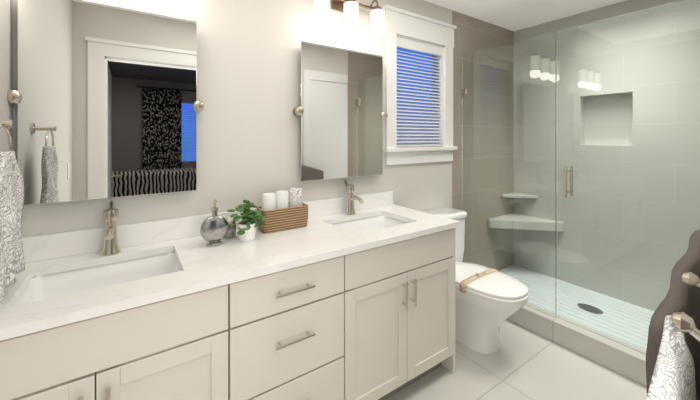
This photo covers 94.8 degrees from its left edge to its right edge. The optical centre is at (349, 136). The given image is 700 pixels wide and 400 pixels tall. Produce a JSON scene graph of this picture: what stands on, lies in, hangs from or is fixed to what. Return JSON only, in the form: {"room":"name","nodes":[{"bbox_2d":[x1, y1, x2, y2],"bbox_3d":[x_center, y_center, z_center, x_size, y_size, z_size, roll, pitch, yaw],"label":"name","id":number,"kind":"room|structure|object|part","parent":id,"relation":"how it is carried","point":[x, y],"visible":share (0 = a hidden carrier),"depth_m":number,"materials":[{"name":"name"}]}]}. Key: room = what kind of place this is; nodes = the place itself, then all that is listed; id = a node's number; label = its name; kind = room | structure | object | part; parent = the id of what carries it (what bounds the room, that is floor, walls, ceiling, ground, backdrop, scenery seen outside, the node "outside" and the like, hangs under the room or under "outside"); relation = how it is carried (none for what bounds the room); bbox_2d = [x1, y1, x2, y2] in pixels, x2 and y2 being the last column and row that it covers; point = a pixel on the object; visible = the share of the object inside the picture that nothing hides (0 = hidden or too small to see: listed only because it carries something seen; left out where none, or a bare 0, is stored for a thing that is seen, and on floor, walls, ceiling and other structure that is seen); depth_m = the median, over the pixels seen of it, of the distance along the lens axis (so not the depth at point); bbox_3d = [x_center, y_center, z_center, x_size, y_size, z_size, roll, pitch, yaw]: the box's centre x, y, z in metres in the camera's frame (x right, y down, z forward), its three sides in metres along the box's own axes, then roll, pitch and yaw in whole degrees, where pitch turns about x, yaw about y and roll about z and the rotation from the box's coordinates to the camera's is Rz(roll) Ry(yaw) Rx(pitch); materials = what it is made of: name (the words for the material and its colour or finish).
{"room":"bathroom","nodes":[
{"label":"bathroom","id":0,"kind":"room"},
{"bbox_2d":[0,0,12,151],"bbox_3d":[-0.860,0.150,0.477,0.120,2.500,1.840,0,0,-34],"label":"wall","id":1,"kind":"structure","parent":0,"point":[6,51],"depth_m":1.19,"materials":[{"name":"paint"}]},
{"bbox_2d":[0,120,24,301],"bbox_3d":[-1.080,0.197,0.982,0.086,0.527,0.277,0,0,-34],"label":"towel","id":2,"kind":"object","parent":1,"relation":"attached to","point":[12,263],"visible":1,"depth_m":1.00,"materials":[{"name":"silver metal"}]},
{"bbox_2d":[13,0,513,236],"bbox_3d":[0.154,0.150,2.360,3.920,2.500,0.120,0,0,-34],"label":"wall","id":3,"kind":"structure","parent":0,"point":[249,96],"depth_m":1.82,"materials":[{"name":"paint"}]},
{"bbox_2d":[7,0,203,204],"bbox_3d":[-1.028,-0.154,1.428,0.701,0.841,0.079,0,0,-34],"label":"mirror","id":4,"kind":"object","parent":3,"relation":"attached to","point":[103,97],"visible":0.88,"depth_m":1.39,"materials":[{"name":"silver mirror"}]},
{"bbox_2d":[22,192,391,263],"bbox_3d":[-0.504,0.450,1.821,1.980,0.100,0.022,0,0,-34],"label":"backsplash","id":5,"kind":"structure","parent":3,"relation":"attached to","point":[47,246],"depth_m":1.49,"materials":[{"name":"white stone"}]},
{"bbox_2d":[292,41,387,181],"bbox_3d":[-0.036,-0.154,2.107,0.703,0.841,0.079,0,0,-34],"label":"mirror","id":6,"kind":"object","parent":3,"relation":"attached to","point":[341,112],"visible":0.98,"depth_m":2.08,"materials":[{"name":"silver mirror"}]},
{"bbox_2d":[313,0,384,36],"bbox_3d":[-0.012,-0.812,2.070,0.532,0.245,0.168,0,0,-34],"label":"sconce","id":7,"kind":"object","parent":3,"relation":"attached to","point":[349,9],"visible":1,"depth_m":2.02,"materials":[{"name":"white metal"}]},
{"bbox_3d":[-0.018,-0.885,2.080,0.490,0.100,0.146,0,0,-34],"label":"frame","id":8,"kind":"part","parent":7,"relation":"part of","materials":[{"name":"brown metal"}]},
{"bbox_2d":[385,31,452,164],"bbox_3d":[0.539,-0.283,2.611,0.750,0.976,0.140,0,0,-34],"label":"window","id":9,"kind":"structure","parent":3,"relation":"in","point":[391,88],"depth_m":2.62,"materials":[{"name":"white wood"}]},
{"bbox_3d":[0.572,0.158,2.562,0.750,0.095,0.018,0,0,-34],"label":"window trim apron","id":10,"kind":"part","parent":9,"relation":"part of","materials":[{"name":"white wood"}]},
{"bbox_2d":[397,37,442,146],"bbox_3d":[0.545,-0.340,2.603,0.534,0.837,0.071,0,0,-34],"label":"window blind","id":11,"kind":"object","parent":9,"relation":"attached to","point":[414,136],"visible":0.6,"depth_m":2.60,"materials":[{"name":"plastic"}]},
{"bbox_3d":[0.533,-0.764,2.619,0.560,0.013,0.120,0,0,-34],"label":"window jamb","id":12,"kind":"part","parent":9,"relation":"part of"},
{"bbox_2d":[383,4,456,47],"bbox_3d":[0.577,-0.863,2.555,0.800,0.185,0.035,0,0,-34],"label":"window trim","id":13,"kind":"structure","parent":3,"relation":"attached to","point":[401,24],"depth_m":2.52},
{"bbox_3d":[0.577,-0.943,2.555,0.800,0.025,0.035,0,0,-34],"label":"window trim cap","id":14,"kind":"part","parent":13,"relation":"part of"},
{"bbox_2d":[383,146,456,151],"bbox_3d":[0.565,0.095,2.574,0.790,0.030,0.110,0,0,-34],"label":"window sill","id":15,"kind":"structure","parent":3,"relation":"attached to","point":[409,149],"depth_m":2.49,"materials":[{"name":"white wood"}]},
{"bbox_2d":[444,7,451,207],"bbox_3d":[0.808,0.150,2.807,0.105,2.500,0.120,0,0,-34],"label":"wall","id":16,"kind":"structure","parent":0,"point":[448,164],"depth_m":2.76,"materials":[{"name":"paint"}]},
{"bbox_2d":[385,319,646,399],"bbox_3d":[0.589,1.450,1.724,3.920,0.100,2.260,0,0,-34],"label":"floor","id":17,"kind":"structure","parent":0,"point":[522,363],"depth_m":1.87,"materials":[{"name":"tile"}]},
{"bbox_2d":[0,224,459,399],"bbox_3d":[-0.339,0.966,1.577,1.978,0.869,0.609,0,0,-34],"label":"bathroom vanity","id":18,"kind":"object","parent":17,"relation":"on","point":[350,296],"depth_m":1.27,"materials":[{"name":"paint"}]},
{"bbox_3d":[-0.886,1.000,0.889,0.284,0.578,0.020,0,0,-34],"label":"door","id":19,"kind":"part","parent":18,"relation":"part of","materials":[{"name":"paint"}]},
{"bbox_3d":[-0.726,0.815,0.966,0.011,0.140,0.036,0,0,-34],"label":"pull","id":20,"kind":"part","parent":18,"relation":"part of","materials":[{"name":"silver metal"}]},
{"bbox_3d":[-0.609,1.000,1.079,0.381,0.578,0.020,0,0,-34],"label":"door","id":21,"kind":"part","parent":18,"relation":"part of","materials":[{"name":"paint"}]},
{"bbox_2d":[0,204,459,335],"bbox_3d":[-0.337,0.515,1.588,1.992,0.030,0.595,0,0,-34],"label":"countertop","id":22,"kind":"structure","parent":18,"relation":"on","point":[198,265],"depth_m":1.31,"materials":[{"name":"white stone"}]},
{"bbox_2d":[16,248,175,303],"bbox_3d":[-0.912,0.601,1.212,0.494,0.166,0.358,0,0,-34],"label":"sink","id":23,"kind":"object","parent":22,"relation":"in","point":[108,271],"depth_m":1.33,"materials":[{"name":"white ceramic"}]},
{"bbox_2d":[100,201,119,255],"bbox_3d":[-1.014,0.393,1.363,0.069,0.213,0.205,0,0,-34],"label":"faucet","id":24,"kind":"object","parent":22,"relation":"on","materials":[{"name":"silver metal"}]},
{"bbox_2d":[200,199,228,246],"bbox_3d":[-0.622,0.393,1.484,0.124,0.213,0.070,0,0,-34],"label":"soap dispenser","id":25,"kind":"object","parent":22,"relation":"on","point":[214,228],"visible":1,"depth_m":1.47,"materials":[{"name":"silver glass"}]},
{"bbox_2d":[224,217,235,237],"bbox_3d":[-0.608,0.449,1.614,0.072,0.100,0.072,0,0,-34],"label":"jar","id":26,"kind":"object","parent":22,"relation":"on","point":[231,233],"visible":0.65,"depth_m":1.59,"materials":[{"name":"clear glass"}]},
{"bbox_3d":[-0.608,0.414,1.614,0.066,0.030,0.066,0,0,-34],"label":"lid","id":27,"kind":"part","parent":26,"relation":"part of","materials":[{"name":"silver metal"}]},
{"bbox_2d":[227,199,265,240],"bbox_3d":[-0.501,0.402,1.572,0.182,0.195,0.164,0,0,-34],"label":"plant","id":28,"kind":"object","parent":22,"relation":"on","point":[247,225],"visible":1,"depth_m":1.55,"materials":[{"name":"green plant"}]},
{"bbox_3d":[-0.503,0.459,1.576,0.096,0.081,0.096,0,0,-34],"label":"pot","id":29,"kind":"part","parent":28,"relation":"part of","materials":[{"name":"ceramic"}]},
{"bbox_2d":[257,187,307,233],"bbox_3d":[-0.370,0.394,1.771,0.260,0.210,0.130,0,0,-34],"label":"basket","id":30,"kind":"object","parent":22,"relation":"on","point":[283,210],"visible":0.94,"depth_m":1.73,"materials":[{"name":"wicker"}]},
{"bbox_2d":[261,192,275,227],"bbox_3d":[-0.436,0.391,1.725,0.076,0.173,0.064,0,0,-34],"label":"towel","id":31,"kind":"object","parent":30,"relation":"in","point":[268,199],"depth_m":1.70,"materials":[{"name":"white fabric"}]},
{"bbox_2d":[275,190,288,224],"bbox_3d":[-0.375,0.388,1.773,0.076,0.178,0.064,0,0,-34],"label":"towel","id":32,"kind":"object","parent":30,"relation":"in","point":[281,197],"depth_m":1.74,"materials":[{"name":"white fabric"}]},
{"bbox_2d":[288,187,302,223],"bbox_3d":[-0.306,0.383,1.814,0.084,0.188,0.070,0,0,-34],"label":"towel","id":33,"kind":"object","parent":30,"relation":"in","point":[295,195],"depth_m":1.78,"materials":[{"name":"white fabric"}]},
{"bbox_2d":[344,180,363,215],"bbox_3d":[0.018,0.393,2.070,0.070,0.213,0.205,0,0,-34],"label":"faucet","id":34,"kind":"object","parent":22,"relation":"on","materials":[{"name":"silver metal"}]},
{"bbox_2d":[332,212,407,231],"bbox_3d":[0.121,0.601,1.919,0.494,0.166,0.358,0,0,-34],"label":"sink","id":35,"kind":"object","parent":22,"relation":"in","point":[358,223],"depth_m":2.10,"materials":[{"name":"white ceramic"}]},
{"bbox_3d":[-0.239,1.146,1.332,0.502,0.284,0.020,0,0,-34],"label":"drawer","id":36,"kind":"part","parent":18,"relation":"part of","materials":[{"name":"paint"}]},
{"bbox_3d":[-0.239,0.855,1.332,0.502,0.283,0.020,0,0,-34],"label":"drawer","id":37,"kind":"part","parent":18,"relation":"part of","materials":[{"name":"paint"}]},
{"bbox_3d":[-0.239,0.624,1.332,0.502,0.163,0.020,0,0,-34],"label":"drawer","id":38,"kind":"part","parent":18,"relation":"part of","materials":[{"name":"paint"}]},
{"bbox_3d":[-0.224,1.115,1.309,0.170,0.011,0.036,0,0,-34],"label":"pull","id":39,"kind":"part","parent":18,"relation":"part of","materials":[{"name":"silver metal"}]},
{"bbox_3d":[-0.224,0.825,1.309,0.170,0.011,0.036,0,0,-34],"label":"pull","id":40,"kind":"part","parent":18,"relation":"part of","materials":[{"name":"silver metal"}]},
{"bbox_3d":[-0.224,0.624,1.309,0.170,0.011,0.036,0,0,-34],"label":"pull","id":41,"kind":"part","parent":18,"relation":"part of","materials":[{"name":"silver metal"}]},
{"bbox_3d":[0.133,1.000,1.587,0.389,0.578,0.020,0,0,-34],"label":"door","id":42,"kind":"part","parent":18,"relation":"part of","materials":[{"name":"paint"}]},
{"bbox_3d":[0.284,0.815,1.657,0.011,0.140,0.036,0,0,-34],"label":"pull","id":43,"kind":"part","parent":18,"relation":"part of","materials":[{"name":"silver metal"}]},
{"bbox_3d":[0.337,0.815,1.693,0.011,0.140,0.036,0,0,-34],"label":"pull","id":44,"kind":"part","parent":18,"relation":"part of","materials":[{"name":"silver metal"}]},
{"bbox_3d":[0.457,1.000,1.809,0.389,0.578,0.020,0,0,-34],"label":"door","id":45,"kind":"part","parent":18,"relation":"part of","materials":[{"name":"paint"}]},
{"bbox_2d":[423,207,528,353],"bbox_3d":[0.842,0.997,2.275,0.494,0.806,0.787,0,0,-34],"label":"toilet","id":46,"kind":"object","parent":17,"relation":"on","point":[489,302],"visible":0.54,"depth_m":2.10,"materials":[{"name":"ceramic"}]},
{"bbox_3d":[0.681,0.797,2.510,0.494,0.406,0.217,0,0,-34],"label":"tank","id":47,"kind":"part","parent":46,"relation":"part of","materials":[{"name":"ceramic"}]},
{"bbox_3d":[0.900,0.973,2.190,0.396,0.056,0.580,0,0,-34],"label":"seat","id":48,"kind":"part","parent":46,"relation":"part of","materials":[{"name":"ceramic"}]},
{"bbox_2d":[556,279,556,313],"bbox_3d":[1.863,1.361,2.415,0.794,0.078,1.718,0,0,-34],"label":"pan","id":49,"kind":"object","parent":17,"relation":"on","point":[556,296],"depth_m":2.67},
{"bbox_2d":[507,305,646,386],"bbox_3d":[1.486,1.327,2.157,0.120,0.145,1.718,0,0,-34],"label":"sill","id":50,"kind":"structure","parent":17,"relation":"on","point":[627,362],"depth_m":2.04,"materials":[{"name":"tile"}]},
{"bbox_2d":[461,0,699,354],"bbox_3d":[1.483,0.262,2.153,0.108,1.984,1.716,0,0,-34],"label":"glass","id":51,"kind":"object","parent":50,"relation":"on","point":[628,155],"visible":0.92,"depth_m":2.06,"materials":[{"name":"clear glass"}]},
{"bbox_3d":[1.690,0.258,1.850,0.010,1.975,0.913,0,0,-34],"label":"door","id":52,"kind":"part","parent":51,"relation":"part of","materials":[{"name":"clear glass"}]},
{"bbox_2d":[424,0,625,30],"bbox_3d":[0.589,-1.150,1.724,3.920,0.100,2.260,0,0,-34],"label":"ceiling","id":53,"kind":"structure","parent":0,"point":[513,15],"depth_m":2.77,"materials":[{"name":"paint"}]},
{"bbox_2d":[514,0,681,278],"bbox_3d":[2.275,0.150,2.624,0.120,2.500,1.840,0,0,-34],"label":"wall","id":54,"kind":"structure","parent":0,"point":[608,11],"depth_m":2.85,"materials":[{"name":"paint"}]},
{"bbox_3d":[1.253,0.150,0.882,1.545,2.500,0.120,0,0,-34],"label":"wall","id":55,"kind":"structure","parent":0,"visible":0},
{"bbox_2d":[646,229,699,399],"bbox_3d":[0.946,0.710,0.827,1.276,0.881,0.136,0,0,-34],"label":"towel hook","id":56,"kind":"object","parent":55,"relation":"attached to","point":[673,359],"visible":1,"depth_m":0.67,"materials":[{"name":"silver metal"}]}
]}

